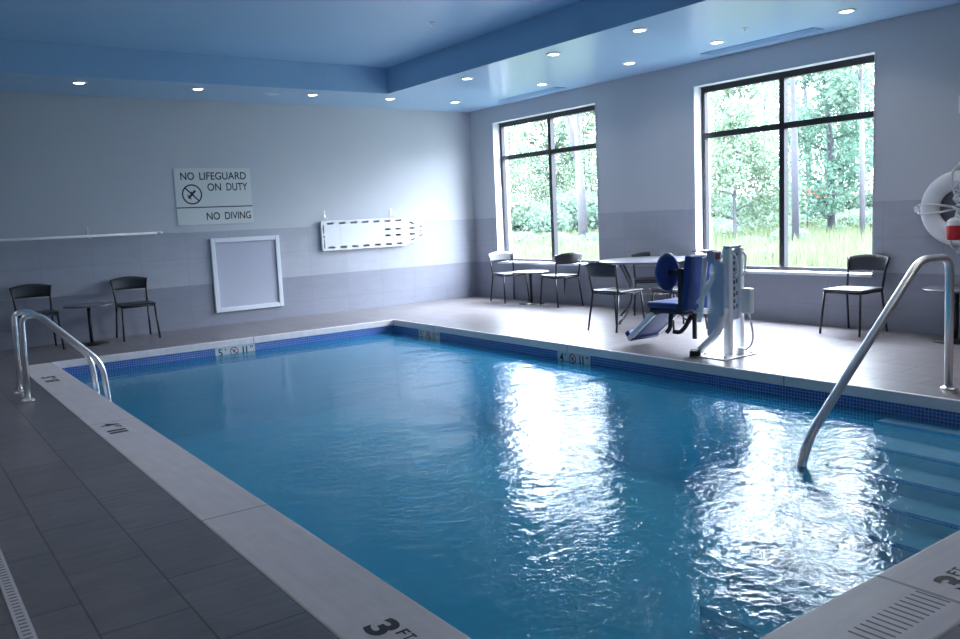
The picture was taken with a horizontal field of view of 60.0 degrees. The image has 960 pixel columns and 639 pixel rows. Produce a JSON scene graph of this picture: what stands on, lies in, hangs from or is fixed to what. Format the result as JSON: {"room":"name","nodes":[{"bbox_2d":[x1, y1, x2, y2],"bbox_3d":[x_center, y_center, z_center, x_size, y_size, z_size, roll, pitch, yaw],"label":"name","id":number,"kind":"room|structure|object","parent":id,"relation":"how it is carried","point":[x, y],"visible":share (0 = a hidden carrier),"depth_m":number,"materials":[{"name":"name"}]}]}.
{"room":"indoor swimming pool","nodes":[
{"label":"indoor swimming pool","id":0,"kind":"room"},
{"bbox_2d":[0,92,473,238],"bbox_3d":[-4.381,-1.734,11.982,10.950,3.984,0.250,-8,9,-35],"label":"wall","id":1,"kind":"structure","parent":0,"point":[69,164],"depth_m":12.15,"materials":[{"name":"paint"}]},
{"bbox_2d":[0,227,162,241],"bbox_3d":[-6.036,-1.057,10.610,3.840,0.170,0.110,-8,9,-35],"label":"pole","id":2,"kind":"object","parent":1,"relation":"attached to","point":[157,232],"visible":1,"depth_m":11.11,"materials":[{"name":"silver metal"}]},
{"bbox_2d":[173,168,253,225],"bbox_3d":[-3.888,-1.803,12.171,1.120,0.810,0.013,-8,9,-35],"label":"safety sign","id":3,"kind":"object","parent":1,"relation":"attached to","point":[204,196],"visible":1,"depth_m":12.15,"materials":[{"name":"white plastic"}]},
{"bbox_2d":[0,219,477,349],"bbox_3d":[-4.275,-0.552,12.003,10.388,1.387,0.012,-8,9,-35],"label":"wainscoting","id":4,"kind":"structure","parent":1,"relation":"attached to","point":[440,265],"depth_m":12.08,"materials":[{"name":"paint"}]},
{"bbox_2d":[210,235,283,312],"bbox_3d":[-3.498,-0.697,12.525,1.060,1.095,0.038,-8,9,-35],"label":"framed panel","id":5,"kind":"object","parent":1,"relation":"attached to","point":[246,271],"visible":1,"depth_m":12.52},
{"bbox_2d":[320,217,425,250],"bbox_3d":[-1.735,-1.427,13.727,1.940,0.475,0.068,-8,9,-35],"label":"board","id":6,"kind":"object","parent":1,"relation":"attached to","point":[405,231],"visible":1,"depth_m":13.63,"materials":[{"name":"white plastic"}]},
{"bbox_2d":[85,340,872,638],"bbox_3d":[-0.425,1.333,7.288,4.730,0.950,9.121,-8,9,-35],"label":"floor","id":7,"kind":"structure","parent":0,"point":[527,510],"depth_m":7.83,"materials":[{"name":"liquid"}]},
{"bbox_2d":[62,325,393,383],"bbox_3d":[-3.091,0.428,10.832,4.490,0.220,0.104,-8,9,-35],"label":"trim","id":8,"kind":"structure","parent":7,"relation":"attached to","point":[119,367],"depth_m":10.56,"materials":[{"name":"tile"}]},
{"bbox_2d":[215,343,254,359],"bbox_3d":[-3.155,0.412,10.720,0.520,0.150,0.008,-8,9,-35],"label":"depth marker","id":9,"kind":"object","parent":8,"relation":"attached to","point":[249,349],"visible":1,"depth_m":10.71,"materials":[{"name":"white tile"}]},
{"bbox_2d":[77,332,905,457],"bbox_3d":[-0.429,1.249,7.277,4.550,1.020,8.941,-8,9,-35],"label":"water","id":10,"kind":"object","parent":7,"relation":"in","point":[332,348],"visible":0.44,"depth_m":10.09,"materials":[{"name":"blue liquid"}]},
{"bbox_2d":[394,325,959,429],"bbox_3d":[-0.452,0.753,7.216,4.690,0.220,8.881,-8,9,-35],"label":"trim","id":11,"kind":"structure","parent":7,"relation":"attached to","point":[802,401],"depth_m":7.49,"materials":[{"name":"tile"}]},
{"bbox_2d":[419,329,439,342],"bbox_3d":[-0.692,0.224,11.318,0.008,0.150,0.520,-8,9,-35],"label":"depth marker","id":12,"kind":"object","parent":11,"relation":"attached to","point":[428,335],"visible":1,"depth_m":11.31,"materials":[{"name":"white tile"}]},
{"bbox_2d":[557,351,590,368],"bbox_3d":[1.013,0.434,8.982,0.008,0.150,0.520,-8,9,-35],"label":"depth marker","id":13,"kind":"object","parent":11,"relation":"attached to","point":[571,359],"visible":1,"depth_m":8.97,"materials":[{"name":"white tile"}]},
{"bbox_2d":[700,418,959,638],"bbox_3d":[2.660,1.374,5.015,2.150,0.944,1.585,-8,9,-35],"label":"steps","id":14,"kind":"structure","parent":7,"relation":"on","point":[877,506],"depth_m":5.16,"materials":[{"name":"tile"}]},
{"bbox_2d":[0,0,959,111],"bbox_3d":[-0.227,-2.795,5.950,10.400,0.416,14.200,-8,9,-35],"label":"ceiling","id":15,"kind":"structure","parent":0,"point":[348,53],"depth_m":9.64,"materials":[{"name":"paint"}]},
{"bbox_2d":[71,81,86,83],"bbox_3d":[-4.873,-2.876,10.098,0.180,0.012,0.180,-8,9,-35],"label":"recessed light","id":16,"kind":"object","parent":15,"relation":"in","point":[72,82],"visible":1,"depth_m":10.05,"materials":[{"name":"white plastic"}]},
{"bbox_2d":[191,87,204,89],"bbox_3d":[-3.711,-3.033,10.933,0.180,0.012,0.180,-8,9,-35],"label":"recessed light","id":17,"kind":"object","parent":15,"relation":"in","point":[195,88],"visible":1,"depth_m":10.89,"materials":[{"name":"white plastic"}]},
{"bbox_2d":[265,93,278,95],"bbox_3d":[-2.917,-3.158,11.650,0.200,0.012,0.200,-8,9,-35],"label":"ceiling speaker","id":18,"kind":"object","parent":15,"relation":"attached to","point":[268,94],"visible":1,"depth_m":11.63},
{"bbox_2d":[460,77,473,79],"bbox_3d":[-0.171,-3.216,11.091,0.180,0.012,0.180,-8,9,-35],"label":"recessed light","id":19,"kind":"object","parent":15,"relation":"in","point":[462,78],"visible":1,"depth_m":11.06,"materials":[{"name":"white plastic"}]},
{"bbox_2d":[498,87,565,101],"bbox_3d":[0.785,-3.475,12.833,0.190,0.014,1.400,-8,9,-35],"label":"ceiling vent","id":20,"kind":"object","parent":15,"relation":"in","point":[553,88],"visible":1,"depth_m":12.76,"materials":[{"name":"metal"}]},
{"bbox_2d":[546,52,560,55],"bbox_3d":[0.858,-3.090,9.681,0.180,0.012,0.180,-8,9,-35],"label":"recessed light","id":21,"kind":"object","parent":15,"relation":"in","point":[551,53],"visible":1,"depth_m":9.65,"materials":[{"name":"white plastic"}]},
{"bbox_2d":[622,61,636,64],"bbox_3d":[1.891,-3.240,10.509,0.180,0.012,0.180,-8,9,-35],"label":"recessed light","id":22,"kind":"object","parent":15,"relation":"in","point":[631,62],"visible":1,"depth_m":10.49,"materials":[{"name":"white plastic"}]},
{"bbox_2d":[631,28,647,31],"bbox_3d":[1.651,-2.992,8.594,0.180,0.012,0.180,-8,9,-35],"label":"recessed light","id":23,"kind":"object","parent":15,"relation":"in","point":[635,29],"visible":1,"depth_m":8.57,"materials":[{"name":"white plastic"}]},
{"bbox_2d":[709,40,724,43],"bbox_3d":[2.684,-3.142,9.421,0.180,0.012,0.180,-8,9,-35],"label":"recessed light","id":24,"kind":"object","parent":15,"relation":"in","point":[715,41],"visible":1,"depth_m":9.39,"materials":[{"name":"white plastic"}]},
{"bbox_2d":[701,27,823,55],"bbox_3d":[3.195,-3.178,9.530,0.190,0.014,1.500,-8,9,-35],"label":"ceiling vent","id":25,"kind":"object","parent":15,"relation":"in","point":[813,29],"visible":1,"depth_m":9.45,"materials":[{"name":"metal"}]},
{"bbox_2d":[837,8,856,13],"bbox_3d":[3.601,-3.029,8.164,0.180,0.012,0.180,-8,9,-35],"label":"recessed light","id":26,"kind":"object","parent":15,"relation":"in","point":[849,10],"visible":1,"depth_m":8.14,"materials":[{"name":"white plastic"}]},
{"bbox_2d":[0,296,959,638],"bbox_3d":[-0.065,0.707,6.383,10.400,0.120,14.200,-8,9,-35],"label":"floor","id":27,"kind":"structure","parent":0,"point":[92,547],"depth_m":4.77,"materials":[{"name":"tile"}]},
{"bbox_2d":[0,549,37,638],"bbox_3d":[-1.096,1.207,2.262,0.052,0.014,5.300,-8,9,-35],"label":"channel","id":28,"kind":"object","parent":27,"relation":"in","point":[23,625],"visible":1,"depth_m":3.24,"materials":[{"name":"white plastic"}]},
{"bbox_2d":[9,284,64,349],"bbox_3d":[-5.625,-0.027,10.543,0.493,0.830,0.596,-8,9,-35],"label":"bistro chair","id":29,"kind":"object","parent":27,"relation":"on","point":[26,290],"visible":0.8,"depth_m":10.69,"materials":[{"name":"black metal"}]},
{"bbox_2d":[11,309,99,393],"bbox_3d":[-4.014,0.609,7.886,0.735,1.468,0.110,-8,9,-35],"label":"grab rail","id":30,"kind":"object","parent":27,"relation":"on","point":[14,323],"visible":0.66,"depth_m":7.68,"materials":[{"name":"silver metal"}]},
{"bbox_2d":[19,313,111,401],"bbox_3d":[-3.726,0.645,7.491,0.735,1.468,0.110,-8,9,-35],"label":"grab rail","id":31,"kind":"object","parent":27,"relation":"on","point":[22,330],"visible":0.9,"depth_m":7.31,"materials":[{"name":"silver metal"}]},
{"bbox_2d":[63,302,112,345],"bbox_3d":[-5.090,0.063,10.850,0.600,0.524,0.600,-8,9,-35],"label":"table","id":32,"kind":"object","parent":27,"relation":"on","point":[88,306],"visible":0.91,"depth_m":10.82,"materials":[{"name":"black metal"}]},
{"bbox_2d":[109,276,160,341],"bbox_3d":[-4.685,-0.161,11.279,0.493,0.830,0.596,-7,8,-33],"label":"bistro chair","id":33,"kind":"object","parent":27,"relation":"on","point":[128,282],"visible":1,"depth_m":11.36,"materials":[{"name":"black metal"}]},
{"bbox_2d":[21,362,470,638],"bbox_3d":[-2.297,0.883,5.655,0.352,0.085,9.246,-8,9,-35],"label":"pool coping","id":34,"kind":"structure","parent":27,"relation":"on","point":[341,594],"depth_m":3.85,"materials":[{"name":"concrete"}]},
{"bbox_2d":[41,376,59,382],"bbox_3d":[-4.318,0.599,8.352,0.125,0.001,0.370,-8,9,-35],"label":"painted depth number","id":35,"kind":"object","parent":34,"relation":"on","point":[50,376],"visible":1,"depth_m":8.30,"materials":[{"name":"black paint"}]},
{"bbox_2d":[101,423,127,433],"bbox_3d":[-2.700,0.799,6.125,0.125,0.001,0.370,-8,9,-35],"label":"painted depth number","id":36,"kind":"object","parent":34,"relation":"on","point":[117,423],"visible":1,"depth_m":6.06,"materials":[{"name":"black paint"}]},
{"bbox_2d":[363,618,416,638],"bbox_3d":[-0.243,1.095,2.813,0.157,0.001,0.398,-8,9,-35],"label":"painted depth number","id":37,"kind":"object","parent":34,"relation":"on","point":[383,628],"visible":1,"depth_m":2.92,"materials":[{"name":"black paint"}]},
{"bbox_2d":[52,319,959,412],"bbox_3d":[-0.454,0.605,7.208,4.510,0.087,8.893,-8,9,-35],"label":"trim","id":38,"kind":"structure","parent":27,"relation":"on","point":[946,404],"depth_m":8.64,"materials":[{"name":"concrete"}]},
{"bbox_2d":[487,251,529,303],"bbox_3d":[0.468,-0.715,13.835,0.493,0.830,0.596,-6,8,-26],"label":"bistro chair","id":39,"kind":"object","parent":27,"relation":"on","point":[499,256],"visible":0.85,"depth_m":13.97,"materials":[{"name":"black"}]},
{"bbox_2d":[512,270,548,304],"bbox_3d":[0.818,-0.514,13.309,0.600,0.524,0.600,-8,9,-35],"label":"table","id":40,"kind":"object","parent":27,"relation":"on","point":[530,272],"visible":0.98,"depth_m":13.27,"materials":[{"name":"black"}]},
{"bbox_2d":[540,252,583,307],"bbox_3d":[1.256,-0.625,12.808,0.493,0.830,0.596,-6,8,-26],"label":"bistro chair","id":41,"kind":"object","parent":27,"relation":"on","point":[572,257],"visible":1,"depth_m":12.58,"materials":[{"name":"black"}]},
{"bbox_2d":[585,262,644,332],"bbox_3d":[1.617,-0.293,9.988,0.596,0.830,0.493,-8,9,-39],"label":"bistro chair","id":42,"kind":"object","parent":27,"relation":"on","point":[595,269],"visible":0.98,"depth_m":9.83,"materials":[{"name":"black"}]},
{"bbox_2d":[600,256,690,323],"bbox_3d":[2.232,-0.392,10.741,1.340,0.782,1.340,-8,9,-35],"label":"round table","id":43,"kind":"object","parent":27,"relation":"on","point":[644,259],"visible":0.52,"depth_m":10.51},
{"bbox_2d":[631,252,668,315],"bbox_3d":[2.336,-0.500,11.398,0.493,0.830,0.596,-2,7,9],"label":"bistro chair","id":44,"kind":"object","parent":27,"relation":"on","point":[636,279],"visible":0.39,"depth_m":11.28,"materials":[{"name":"black"}]},
{"bbox_2d":[652,261,706,329],"bbox_3d":[2.353,-0.306,9.816,0.493,0.830,0.596,-5,7,-18],"label":"bistro chair","id":45,"kind":"object","parent":27,"relation":"on","point":[674,289],"visible":0.13,"depth_m":9.70,"materials":[{"name":"black"}]},
{"bbox_2d":[625,245,757,360],"bbox_3d":[2.017,-0.203,8.216,0.632,1.045,1.335,-8,9,-38],"label":"lift","id":46,"kind":"object","parent":27,"relation":"on","point":[711,283],"visible":1,"depth_m":7.92,"materials":[{"name":"white plastic"}]},
{"bbox_2d":[819,254,890,336],"bbox_3d":[4.029,-0.273,8.921,0.596,0.830,0.493,-7,8,-33],"label":"bistro chair","id":47,"kind":"object","parent":27,"relation":"on","point":[862,261],"visible":0.98,"depth_m":8.95,"materials":[{"name":"black"}]},
{"bbox_2d":[759,530,959,638],"bbox_3d":[2.127,0.958,3.385,4.810,0.086,0.377,-8,9,-35],"label":"trim","id":48,"kind":"structure","parent":27,"relation":"on","point":[833,619],"depth_m":2.92,"materials":[{"name":"concrete"}]},
{"bbox_2d":[848,591,949,638],"bbox_3d":[1.438,1.014,2.840,0.453,0.001,0.120,-8,9,-35],"label":"strip","id":49,"kind":"object","parent":48,"relation":"on","point":[916,591],"visible":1,"depth_m":2.83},
{"bbox_2d":[933,567,959,589],"bbox_3d":[1.871,0.952,3.169,0.408,0.001,0.157,-8,9,-35],"label":"painted depth number","id":50,"kind":"object","parent":48,"relation":"on","point":[952,580],"visible":1,"depth_m":3.10,"materials":[{"name":"black paint"}]},
{"bbox_2d":[792,254,956,549],"bbox_3d":[2.700,0.458,5.586,1.994,1.707,0.110,-8,9,-35],"label":"pool handrail","id":51,"kind":"object","parent":27,"relation":"on","point":[814,428],"visible":1,"depth_m":5.43,"materials":[{"name":"silver metal"}]},
{"bbox_2d":[922,285,959,344],"bbox_3d":[4.644,-0.048,8.100,0.600,0.524,0.600,-8,9,-35],"label":"table","id":52,"kind":"object","parent":27,"relation":"on","point":[937,289],"visible":0.81,"depth_m":8.09,"materials":[{"name":"black metal"}]},
{"bbox_2d":[469,3,959,251],"bbox_3d":[4.168,-1.791,9.247,0.300,3.984,14.200,-8,9,-35],"label":"wall","id":53,"kind":"structure","parent":0,"point":[645,121],"depth_m":10.37,"materials":[{"name":"paint"}]},
{"bbox_2d":[492,103,599,265],"bbox_3d":[1.082,-2.086,13.379,0.230,2.400,2.510,-8,9,-35],"label":"window","id":54,"kind":"structure","parent":53,"relation":"in","point":[500,157],"depth_m":13.68,"materials":[{"name":"paint"}]},
{"bbox_2d":[474,199,959,335],"bbox_3d":[4.096,-0.606,9.301,0.012,1.387,14.200,-8,9,-35],"label":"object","id":55,"kind":"structure","parent":53,"relation":"attached to","point":[900,234],"depth_m":10.02,"materials":[{"name":"paint"}]},
{"bbox_2d":[693,51,875,276],"bbox_3d":[3.594,-1.743,9.944,0.230,2.390,2.410,-8,9,-35],"label":"window","id":56,"kind":"structure","parent":53,"relation":"in","point":[701,135],"depth_m":10.03,"materials":[{"name":"paint"}]},
{"bbox_2d":[914,162,959,252],"bbox_3d":[4.721,-1.100,8.198,0.148,0.900,0.900,-8,9,-35],"label":"life ring","id":57,"kind":"object","parent":53,"relation":"attached to","point":[946,187],"visible":0.82,"depth_m":8.31,"materials":[{"name":"white plastic"}]},
{"bbox_2d":[946,210,959,239],"bbox_3d":[4.629,-0.920,8.104,0.140,0.294,0.139,-8,9,-35],"label":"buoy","id":58,"kind":"object","parent":57,"relation":"hanging from","point":[953,224],"visible":1,"depth_m":8.06,"materials":[{"name":"red plastic"}]},
{"label":"outside","id":59,"kind":"structure","parent":0,"visible":0},
{"bbox_3d":[30.187,-11.086,92.066,139.650,0.200,210.000,-8,9,-35],"label":"ground","id":60,"kind":"structure","parent":59,"visible":0},
{"bbox_2d":[511,233,524,242],"bbox_3d":[1.198,-3.243,35.395,2.326,0.905,1.869,-7,8,-32],"label":"bush","id":61,"kind":"object","parent":60,"relation":"on","point":[512,236],"visible":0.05,"depth_m":35.03,"materials":[{"name":"green plant"}]},
{"bbox_2d":[507,127,534,198],"bbox_3d":[0.493,-9.012,52.023,5.576,8.333,7.306,-5,7,-16],"label":"tree","id":62,"kind":"object","parent":60,"relation":"on","point":[522,165],"visible":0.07,"depth_m":51.15,"materials":[{"name":"green plant"}]},
{"bbox_2d":[507,125,536,222],"bbox_3d":[1.242,-9.641,47.579,3.492,10.564,2.913,-5,7,-15],"label":"tree","id":63,"kind":"object","parent":60,"relation":"on","point":[524,150],"visible":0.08,"depth_m":47.45,"materials":[{"name":"green plant"}]},
{"bbox_2d":[510,193,541,232],"bbox_3d":[0.288,-6.057,48.651,7.226,3.516,5.492,0,7,19],"label":"bush","id":64,"kind":"object","parent":60,"relation":"on","point":[516,205],"visible":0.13,"depth_m":47.67,"materials":[{"name":"green plant"}]},
{"bbox_2d":[511,231,541,244],"bbox_3d":[1.792,-3.307,35.555,1.837,0.946,2.417,-4,7,-8],"label":"bush","id":65,"kind":"object","parent":60,"relation":"on","point":[531,235],"visible":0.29,"depth_m":35.17,"materials":[{"name":"green plant"}]},
{"bbox_2d":[512,202,572,237],"bbox_3d":[3.514,-5.549,47.734,3.766,2.386,4.954,-7,8,-29],"label":"bush","id":66,"kind":"object","parent":60,"relation":"on","point":[543,222],"visible":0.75,"depth_m":46.52,"materials":[{"name":"green plant"}]},
{"bbox_2d":[530,246,559,255],"bbox_3d":[2.033,-2.050,26.569,1.366,0.607,1.097,-5,7,-18],"label":"bush","id":67,"kind":"object","parent":60,"relation":"on","point":[547,246],"visible":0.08,"depth_m":26.39,"materials":[{"name":"green plant"}]},
{"bbox_2d":[507,116,596,206],"bbox_3d":[4.497,-10.867,56.452,7.087,10.590,9.285,-5,7,-16],"label":"tree","id":68,"kind":"object","parent":60,"relation":"on","point":[539,189],"visible":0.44,"depth_m":55.29,"materials":[{"name":"green plant"}]},
{"bbox_2d":[539,232,569,242],"bbox_3d":[3.628,-3.775,39.260,2.039,0.786,1.550,-2,7,7],"label":"bush","id":69,"kind":"object","parent":60,"relation":"on","point":[559,233],"visible":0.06,"depth_m":39.09,"materials":[{"name":"green plant"}]},
{"bbox_2d":[531,117,588,193],"bbox_3d":[5.063,-11.165,55.009,3.775,11.422,3.150,-7,8,-31],"label":"tree","id":70,"kind":"object","parent":60,"relation":"on","point":[563,127],"visible":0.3,"depth_m":54.83,"materials":[{"name":"green plant"}]},
{"bbox_2d":[547,235,572,245],"bbox_3d":[3.490,-3.154,34.499,1.595,0.732,2.098,-7,8,-32],"label":"bush","id":71,"kind":"object","parent":60,"relation":"on","point":[566,236],"visible":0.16,"depth_m":34.13,"materials":[{"name":"green plant"}]},
{"bbox_2d":[540,189,597,233],"bbox_3d":[5.849,-6.476,51.234,5.060,3.206,6.657,-8,9,-35],"label":"bush","id":72,"kind":"object","parent":60,"relation":"on","point":[570,204],"visible":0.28,"depth_m":49.14,"materials":[{"name":"green plant"}]},
{"bbox_2d":[546,111,596,231],"bbox_3d":[8.617,-12.136,64.187,7.252,10.837,9.501,-1,7,13],"label":"tree","id":73,"kind":"object","parent":60,"relation":"on","point":[590,124],"visible":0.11,"depth_m":63.13,"materials":[{"name":"green plant"}]},
{"bbox_2d":[554,113,594,188],"bbox_3d":[7.556,-13.816,63.836,3.827,14.291,5.494,-4,7,-9],"label":"tree","id":74,"kind":"object","parent":60,"relation":"on","point":[581,115],"visible":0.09,"depth_m":63.65,"materials":[{"name":"green plant"}]},
{"bbox_2d":[563,114,587,235],"bbox_3d":[4.046,-8.528,32.728,3.966,11.779,6.547,-7,8,-32],"label":"tree","id":75,"kind":"object","parent":60,"relation":"on","point":[574,136],"visible":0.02,"depth_m":33.18,"materials":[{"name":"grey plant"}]},
{"bbox_2d":[574,232,598,241],"bbox_3d":[4.470,-3.107,33.392,1.476,0.824,1.942,-3,7,-2],"label":"bush","id":76,"kind":"object","parent":60,"relation":"on","point":[595,235],"visible":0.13,"depth_m":32.98,"materials":[{"name":"green plant"}]},
{"bbox_2d":[577,240,598,251],"bbox_3d":[4.105,-2.435,28.817,1.319,0.635,1.735,3,9,39],"label":"bush","id":77,"kind":"object","parent":60,"relation":"on","point":[598,240],"visible":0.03,"depth_m":28.63,"materials":[{"name":"green plant"}]},
{"bbox_2d":[512,219,871,267],"bbox_3d":[3.127,-3.272,34.863,34.625,0.800,34.004,2,8,33],"label":"meadow grass","id":78,"kind":"structure","parent":60,"relation":"on","point":[832,248],"depth_m":22.63,"materials":[{"name":"plant"}]},
{"bbox_2d":[710,192,729,220],"bbox_3d":[11.788,-6.042,46.884,4.486,2.842,5.902,3,9,37],"label":"bush","id":79,"kind":"object","parent":60,"relation":"on","point":[718,199],"visible":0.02,"depth_m":45.83,"materials":[{"name":"green plant"}]},
{"bbox_2d":[711,217,731,224],"bbox_3d":[11.289,-4.393,40.034,2.877,1.143,2.187,-2,7,6],"label":"bush","id":80,"kind":"object","parent":60,"relation":"on","point":[715,222],"visible":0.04,"depth_m":39.63,"materials":[{"name":"green plant"}]},
{"bbox_2d":[709,97,741,154],"bbox_3d":[11.408,-13.571,50.001,7.785,16.882,7.306,-5,8,-22],"label":"tree","id":81,"kind":"object","parent":60,"relation":"on","point":[715,97],"visible":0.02,"depth_m":49.34,"materials":[{"name":"green plant"}]},
{"bbox_2d":[711,224,743,238],"bbox_3d":[10.243,-3.499,34.189,1.583,0.877,1.970,-1,7,16],"label":"bush","id":82,"kind":"object","parent":60,"relation":"on","point":[724,227],"visible":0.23,"depth_m":33.91,"materials":[{"name":"green plant"}]},
{"bbox_2d":[711,193,770,222],"bbox_3d":[13.569,-5.764,45.520,5.056,2.435,3.844,1,8,28],"label":"bush","id":83,"kind":"object","parent":60,"relation":"on","point":[730,213],"visible":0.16,"depth_m":44.42,"materials":[{"name":"green plant"}]},
{"bbox_2d":[713,219,772,229],"bbox_3d":[12.220,-4.194,38.509,2.804,1.030,2.132,-4,7,-14],"label":"bush","id":84,"kind":"object","parent":60,"relation":"on","point":[726,222],"visible":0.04,"depth_m":38.31,"materials":[{"name":"green plant"}]},
{"bbox_2d":[709,91,777,194],"bbox_3d":[17.941,-12.897,57.903,5.986,12.980,5.617,0,7,20],"label":"tree","id":85,"kind":"object","parent":60,"relation":"on","point":[728,101],"visible":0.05,"depth_m":57.09,"materials":[{"name":"green plant"}]},
{"bbox_2d":[734,235,768,243],"bbox_3d":[8.847,-2.444,27.156,1.702,0.624,1.294,3,9,39],"label":"bush","id":86,"kind":"object","parent":60,"relation":"on","point":[749,236],"visible":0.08,"depth_m":26.97,"materials":[{"name":"green plant"}]},
{"bbox_2d":[709,80,807,238],"bbox_3d":[8.989,-5.691,29.252,5.720,6.524,4.366,-6,8,-25],"label":"tree","id":87,"kind":"object","parent":60,"relation":"on","point":[723,165],"visible":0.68,"depth_m":28.79,"materials":[{"name":"green plant"}]},
{"bbox_2d":[744,212,790,229],"bbox_3d":[13.385,-4.434,38.892,2.750,1.316,2.090,-5,7,-15],"label":"bush","id":88,"kind":"object","parent":60,"relation":"on","point":[771,214],"visible":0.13,"depth_m":38.40,"materials":[{"name":"green plant"}]},
{"bbox_2d":[750,190,790,216],"bbox_3d":[18.930,-6.907,51.085,5.871,2.857,4.461,2,8,31],"label":"bush","id":89,"kind":"object","parent":60,"relation":"on","point":[766,190],"visible":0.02,"depth_m":50.24,"materials":[{"name":"green plant"}]},
{"bbox_2d":[752,244,795,263],"bbox_3d":[7.471,-1.627,21.106,1.333,0.607,1.071,-3,7,0],"label":"bush","id":90,"kind":"object","parent":60,"relation":"on","point":[776,244],"visible":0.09,"depth_m":20.84,"materials":[{"name":"green plant"}]},
{"bbox_2d":[753,77,801,189],"bbox_3d":[20.132,-14.664,57.502,4.388,16.384,6.299,3,9,40],"label":"tree","id":91,"kind":"object","parent":60,"relation":"on","point":[797,77],"visible":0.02,"depth_m":56.69,"materials":[{"name":"green plant"}]},
{"bbox_2d":[768,226,812,242],"bbox_3d":[10.054,-2.601,27.018,1.390,0.876,1.829,2,8,32],"label":"bush","id":92,"kind":"object","parent":60,"relation":"on","point":[801,231],"visible":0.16,"depth_m":26.76,"materials":[{"name":"green plant"}]},
{"bbox_2d":[790,77,799,241],"bbox_3d":[9.005,-8.063,24.733,4.736,12.318,3.299,-7,8,-33],"label":"tree","id":93,"kind":"object","parent":60,"relation":"on","point":[794,135],"visible":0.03,"depth_m":24.82,"materials":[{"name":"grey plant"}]},
{"bbox_2d":[745,66,873,230],"bbox_3d":[13.451,-8.963,32.416,5.380,11.831,4.918,-6,8,-28],"label":"tree","id":94,"kind":"object","parent":60,"relation":"on","point":[833,164],"visible":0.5,"depth_m":32.13,"materials":[{"name":"green plant"}]},
{"bbox_2d":[789,209,837,226],"bbox_3d":[16.229,-4.775,40.428,2.954,1.358,2.373,0,7,18],"label":"bush","id":95,"kind":"object","parent":60,"relation":"on","point":[801,219],"visible":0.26,"depth_m":39.83,"materials":[{"name":"green plant"}]},
{"bbox_2d":[756,65,873,210],"bbox_3d":[19.025,-13.358,45.304,7.318,16.911,7.799,-6,8,-26],"label":"tree","id":96,"kind":"object","parent":60,"relation":"on","point":[804,93],"visible":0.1,"depth_m":46.03,"materials":[{"name":"green plant"}]},
{"bbox_2d":[788,70,846,182],"bbox_3d":[22.744,-13.037,55.156,3.609,13.476,5.181,-6,8,-24],"label":"tree","id":97,"kind":"object","parent":60,"relation":"on","point":[846,70],"visible":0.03,"depth_m":55.50,"materials":[{"name":"green plant"}]},
{"bbox_2d":[804,188,835,228],"bbox_3d":[15.032,-4.717,36.797,1.300,2.200,0.150,0,8,22],"label":"notice board","id":98,"kind":"object","parent":60,"relation":"on","point":[815,188],"visible":0.02,"depth_m":37.00,"materials":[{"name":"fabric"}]},
{"bbox_2d":[788,179,869,217],"bbox_3d":[19.792,-6.572,47.218,6.321,3.076,4.803,-9,9,-41],"label":"bush","id":99,"kind":"object","parent":60,"relation":"on","point":[854,191],"visible":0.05,"depth_m":45.43,"materials":[{"name":"green plant"}]},
{"bbox_2d":[812,223,848,232],"bbox_3d":[14.527,-3.677,34.620,1.929,0.726,1.466,-5,8,-21],"label":"bush","id":100,"kind":"object","parent":60,"relation":"on","point":[842,226],"visible":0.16,"depth_m":34.37,"materials":[{"name":"green plant"}]},
{"bbox_2d":[788,64,873,209],"bbox_3d":[19.674,-11.495,46.101,5.597,12.934,5.965,1,8,29],"label":"tree","id":101,"kind":"object","parent":60,"relation":"on","point":[809,90],"visible":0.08,"depth_m":45.31,"materials":[{"name":"green plant"}]},
{"bbox_2d":[811,63,873,238],"bbox_3d":[13.463,-9.641,29.640,3.823,13.864,4.582,-2,7,3],"label":"tree","id":102,"kind":"object","parent":60,"relation":"on","point":[859,76],"visible":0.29,"depth_m":29.85,"materials":[{"name":"green plant"}]},
{"bbox_2d":[813,63,873,165],"bbox_3d":[20.359,-11.161,43.313,5.578,12.890,5.945,1,8,30],"label":"tree","id":103,"kind":"object","parent":60,"relation":"on","point":[872,63],"visible":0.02,"depth_m":42.86,"materials":[{"name":"green plant"}]},
{"bbox_2d":[822,208,870,225],"bbox_3d":[16.227,-4.198,36.050,2.732,1.282,2.076,-1,7,12],"label":"bush","id":104,"kind":"object","parent":60,"relation":"on","point":[849,214],"visible":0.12,"depth_m":35.72,"materials":[{"name":"green plant"}]},
{"bbox_2d":[841,206,872,215],"bbox_3d":[18.455,-4.695,39.202,3.134,1.300,2.382,-2,7,6],"label":"bush","id":105,"kind":"object","parent":60,"relation":"on","point":[867,208],"visible":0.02,"depth_m":39.10,"materials":[{"name":"green plant"}]},
{"bbox_2d":[846,189,872,210],"bbox_3d":[22.408,-6.134,44.802,5.276,2.541,4.011,-8,9,-39],"label":"bush","id":106,"kind":"object","parent":60,"relation":"on","point":[868,201],"visible":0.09,"depth_m":44.33,"materials":[{"name":"green plant"}]},
{"bbox_2d":[848,211,872,227],"bbox_3d":[16.487,-3.925,34.250,2.608,1.157,1.982,2,9,36],"label":"bush","id":107,"kind":"object","parent":60,"relation":"on","point":[868,217],"visible":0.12,"depth_m":34.43,"materials":[{"name":"green plant"}]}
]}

